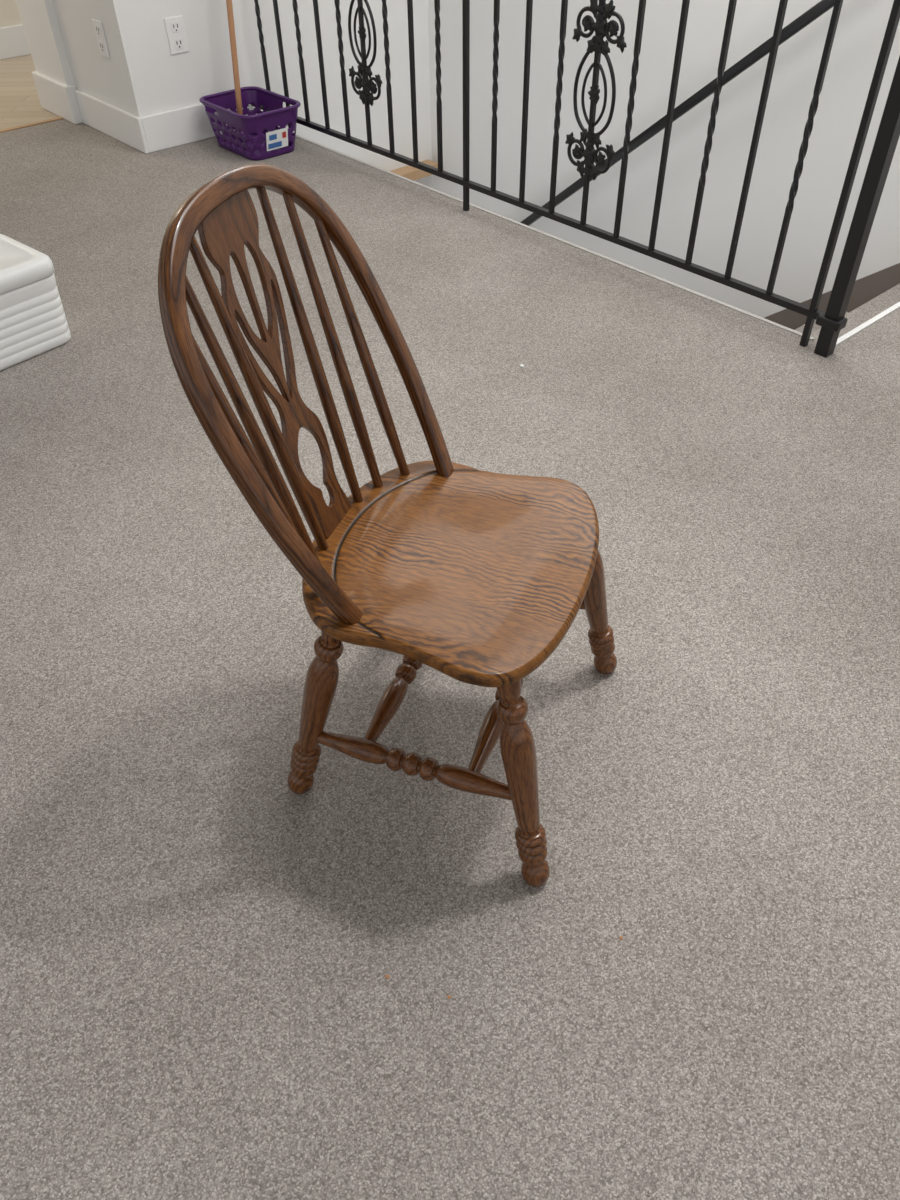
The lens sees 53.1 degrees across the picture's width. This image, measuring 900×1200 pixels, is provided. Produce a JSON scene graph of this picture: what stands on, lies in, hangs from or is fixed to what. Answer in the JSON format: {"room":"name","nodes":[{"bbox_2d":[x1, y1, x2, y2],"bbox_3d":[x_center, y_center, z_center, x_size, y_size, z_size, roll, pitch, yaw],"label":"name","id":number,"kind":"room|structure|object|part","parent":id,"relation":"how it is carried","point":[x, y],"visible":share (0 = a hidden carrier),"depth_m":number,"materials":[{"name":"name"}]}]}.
{"room":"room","nodes":[
{"label":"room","id":0,"kind":"room"},
{"bbox_2d":[0,0,21,27],"bbox_3d":[-4.952,-3.006,3.271,7.500,2.700,0.100,-32,51,-28],"label":"wall","id":1,"kind":"structure","parent":0,"point":[9,13],"depth_m":5.44,"materials":[{"name":"beige paint"}]},
{"bbox_2d":[0,24,30,59],"bbox_3d":[-4.895,-2.053,4.110,7.500,0.160,0.020,-32,51,-28],"label":"baseboard","id":2,"kind":"structure","parent":1,"relation":"attached to","point":[13,40],"depth_m":5.51,"materials":[{"name":"paint"}]},
{"bbox_2d":[32,71,82,123],"bbox_3d":[-1.998,-2.567,4.592,0.307,0.170,0.344,-1,43,0],"label":"baseboard","id":3,"kind":"structure","parent":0,"point":[58,98],"depth_m":4.53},
{"bbox_2d":[52,0,126,111],"bbox_3d":[-1.764,-3.313,3.680,0.116,2.900,0.907,-32,51,-28],"label":"wall","id":4,"kind":"structure","parent":0,"point":[94,74],"depth_m":4.17,"materials":[{"name":"paint"}]},
{"bbox_2d":[0,117,63,132],"bbox_3d":[-4.351,-1.002,3.099,6.380,0.006,0.030,-32,51,-28],"label":"trim","id":5,"kind":"structure","parent":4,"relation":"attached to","point":[57,118],"depth_m":4.52,"materials":[{"name":"beige wood"}]},
{"bbox_2d":[15,0,73,84],"bbox_3d":[-2.007,-3.491,3.728,0.039,2.700,0.370,-32,51,-28],"label":"trim","id":6,"kind":"structure","parent":4,"relation":"attached to","point":[39,20],"depth_m":4.38,"materials":[{"name":"paint"}]},
{"bbox_2d":[92,19,109,57],"bbox_3d":[-1.557,-2.503,4.012,0.009,0.140,0.090,-32,51,-28],"label":"wall outlet","id":7,"kind":"object","parent":4,"relation":"attached to","point":[98,28],"visible":1,"depth_m":4.00,"materials":[{"name":"paint"}]},
{"bbox_2d":[95,24,100,35],"bbox_3d":[-1.559,-2.525,3.989,0.003,0.042,0.038,-32,51,-28],"label":"socket","id":8,"kind":"object","parent":7,"relation":"attached to","point":[97,26],"depth_m":3.98,"materials":[{"name":"white plastic"}]},
{"bbox_2d":[99,41,104,52],"bbox_3d":[-1.558,-2.478,4.033,0.003,0.042,0.038,-32,51,-28],"label":"socket","id":9,"kind":"object","parent":7,"relation":"attached to","point":[101,43],"depth_m":4.03,"materials":[{"name":"white plastic"}]},
{"bbox_2d":[75,90,148,153],"bbox_3d":[-1.626,-2.297,4.312,0.018,0.150,0.665,-32,51,-28],"label":"baseboard","id":10,"kind":"structure","parent":4,"relation":"attached to","point":[117,123],"depth_m":4.28,"materials":[{"name":"paint"}]},
{"bbox_2d":[101,0,432,187],"bbox_3d":[-0.754,-2.510,4.704,1.856,5.500,0.120,-32,51,-28],"label":"wall","id":11,"kind":"structure","parent":0,"point":[153,80],"depth_m":4.38,"materials":[{"name":"paint"}]},
{"bbox_2d":[164,15,188,54],"bbox_3d":[-1.219,-2.521,4.017,0.090,0.140,0.009,-32,51,-28],"label":"wall outlet","id":12,"kind":"object","parent":11,"relation":"attached to","point":[175,28],"visible":1,"depth_m":4.01,"materials":[{"name":"paint"}]},
{"bbox_2d":[171,21,179,32],"bbox_3d":[-1.218,-2.543,3.994,0.038,0.042,0.003,-32,51,-28],"label":"socket","id":13,"kind":"object","parent":12,"relation":"attached to","point":[175,25],"depth_m":3.99,"materials":[{"name":"white plastic"}]},
{"bbox_2d":[174,38,182,49],"bbox_3d":[-1.217,-2.496,4.038,0.038,0.042,0.003,-32,51,-28],"label":"socket","id":14,"kind":"object","parent":12,"relation":"attached to","point":[178,42],"depth_m":4.04,"materials":[{"name":"white plastic"}]},
{"bbox_2d":[140,103,251,152],"bbox_3d":[-1.189,-2.270,4.276,0.576,0.150,0.018,-32,51,-28],"label":"baseboard","id":15,"kind":"structure","parent":11,"relation":"attached to","point":[180,126],"depth_m":4.21,"materials":[{"name":"paint"}]},
{"bbox_2d":[390,159,437,180],"bbox_3d":[-0.308,-2.410,5.135,0.570,0.050,0.100,-32,51,-28],"label":"trim","id":16,"kind":"structure","parent":11,"relation":"attached to","point":[412,173],"depth_m":5.16,"materials":[{"name":"beige wood"}]},
{"bbox_2d":[296,135,813,340],"bbox_3d":[0.097,-1.585,3.655,0.015,0.033,3.103,-32,51,-28],"label":"trim","id":17,"kind":"structure","parent":11,"relation":"attached to","point":[297,136],"depth_m":3.32,"materials":[{"name":"paint"}]},
{"bbox_2d":[0,54,899,1199],"bbox_3d":[-1.559,0.293,1.825,8.150,0.200,11.500,-32,51,-28],"label":"floor","id":18,"kind":"structure","parent":0,"point":[198,949],"depth_m":1.63,"materials":[{"name":"carpet"}]},
{"bbox_2d":[0,234,70,370],"bbox_3d":[-1.494,-0.831,2.671,0.330,0.270,0.620,30,51,29],"label":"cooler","id":19,"kind":"object","parent":18,"relation":"on","point":[33,322],"visible":1,"depth_m":2.69,"materials":[{"name":"white plastic"}]},
{"bbox_3d":[-1.496,-0.911,2.595,0.330,0.051,0.620,30,52,29],"label":"lid","id":20,"kind":"part","parent":19,"relation":"part of","materials":[{"name":"white plastic"}]},
{"bbox_2d":[199,86,300,159],"bbox_3d":[-0.910,-2.197,4.155,0.321,0.199,0.436,-32,51,-28],"label":"laundry basket","id":21,"kind":"object","parent":18,"relation":"on","point":[258,143],"visible":0.99,"depth_m":4.09,"materials":[{"name":"purple plastic"}]},
{"bbox_2d":[226,0,243,142],"bbox_3d":[-0.962,-2.712,3.847,0.036,1.362,0.218,10,44,11],"label":"broomstick","id":22,"kind":"object","parent":21,"relation":"in","point":[228,2],"visible":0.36,"depth_m":4.04,"materials":[{"name":"brown wood"}]},
{"bbox_2d":[158,163,616,886],"bbox_3d":[-0.030,-0.113,1.381,0.575,0.965,0.535,14,45,15],"label":"dining chair","id":23,"kind":"object","parent":18,"relation":"on","point":[470,575],"visible":1,"depth_m":1.34,"materials":[{"name":"brown wood"}]},
{"bbox_3d":[-0.220,0.180,1.467,0.141,0.426,0.051,-1,43,0],"label":"leg","id":24,"kind":"part","parent":23,"relation":"part of","materials":[{"name":"brown wood"}]},
{"bbox_3d":[0.002,-0.065,1.410,0.435,0.042,0.476,14,45,15],"label":"seat","id":25,"kind":"part","parent":23,"relation":"part of","materials":[{"name":"brown wood"}]},
{"bbox_3d":[0.111,0.279,1.356,0.051,0.425,0.130,-29,50,-26],"label":"leg","id":26,"kind":"part","parent":23,"relation":"part of","materials":[{"name":"brown wood"}]},
{"bbox_3d":[0.266,-0.007,1.656,0.131,0.425,0.051,-8,44,-7],"label":"leg","id":27,"kind":"part","parent":23,"relation":"part of","materials":[{"name":"brown wood"}]},
{"bbox_2d":[251,0,899,357],"bbox_3d":[0.081,-1.978,3.177,0.054,1.200,3.208,-32,51,-28],"label":"iron railing","id":28,"kind":"object","parent":18,"relation":"on","point":[831,321],"visible":1,"depth_m":2.86,"materials":[{"name":"black metal"}]},
{"bbox_3d":[0.076,-1.632,3.532,0.022,0.020,3.163,-32,51,-28],"label":"rail","id":29,"kind":"part","parent":28,"relation":"part of","materials":[{"name":"black metal"}]},
{"bbox_3d":[1.124,-1.184,2.317,0.042,1.200,0.042,-32,51,-28],"label":"newel post","id":30,"kind":"part","parent":28,"relation":"part of","materials":[{"name":"black metal"}]},
{"bbox_2d":[836,302,899,345],"bbox_3d":[1.576,-1.026,3.022,1.100,0.020,0.018,-32,51,-28],"label":"baseboard","id":31,"kind":"object","parent":18,"relation":"attached to","point":[881,315],"visible":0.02,"depth_m":2.85,"materials":[{"name":"paint"}]},
{"bbox_2d":[428,0,899,317],"bbox_3d":[2.642,-0.810,2.838,0.120,5.500,8.163,-32,51,-28],"label":"wall","id":32,"kind":"structure","parent":0,"point":[862,24],"depth_m":4.00,"materials":[{"name":"paint"}]},
{"bbox_2d":[520,0,834,225],"bbox_3d":[0.833,-2.093,4.189,0.115,2.175,2.675,-32,51,-28],"label":"stair handrail","id":33,"kind":"object","parent":32,"relation":"attached to","point":[823,6],"visible":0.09,"depth_m":3.71,"materials":[{"name":"black metal"}]},
{"bbox_3d":[0.894,0.383,5.468,3.554,0.200,3.869,-1,43,0],"label":"floor","id":34,"kind":"structure","parent":0,"visible":0},
{"bbox_2d":[764,263,899,341],"bbox_3d":[0.594,-0.890,4.710,1.090,2.700,3.020,-32,51,-28],"label":"staircase","id":35,"kind":"structure","parent":34,"relation":"on","point":[872,294],"depth_m":3.64,"materials":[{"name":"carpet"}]}
]}

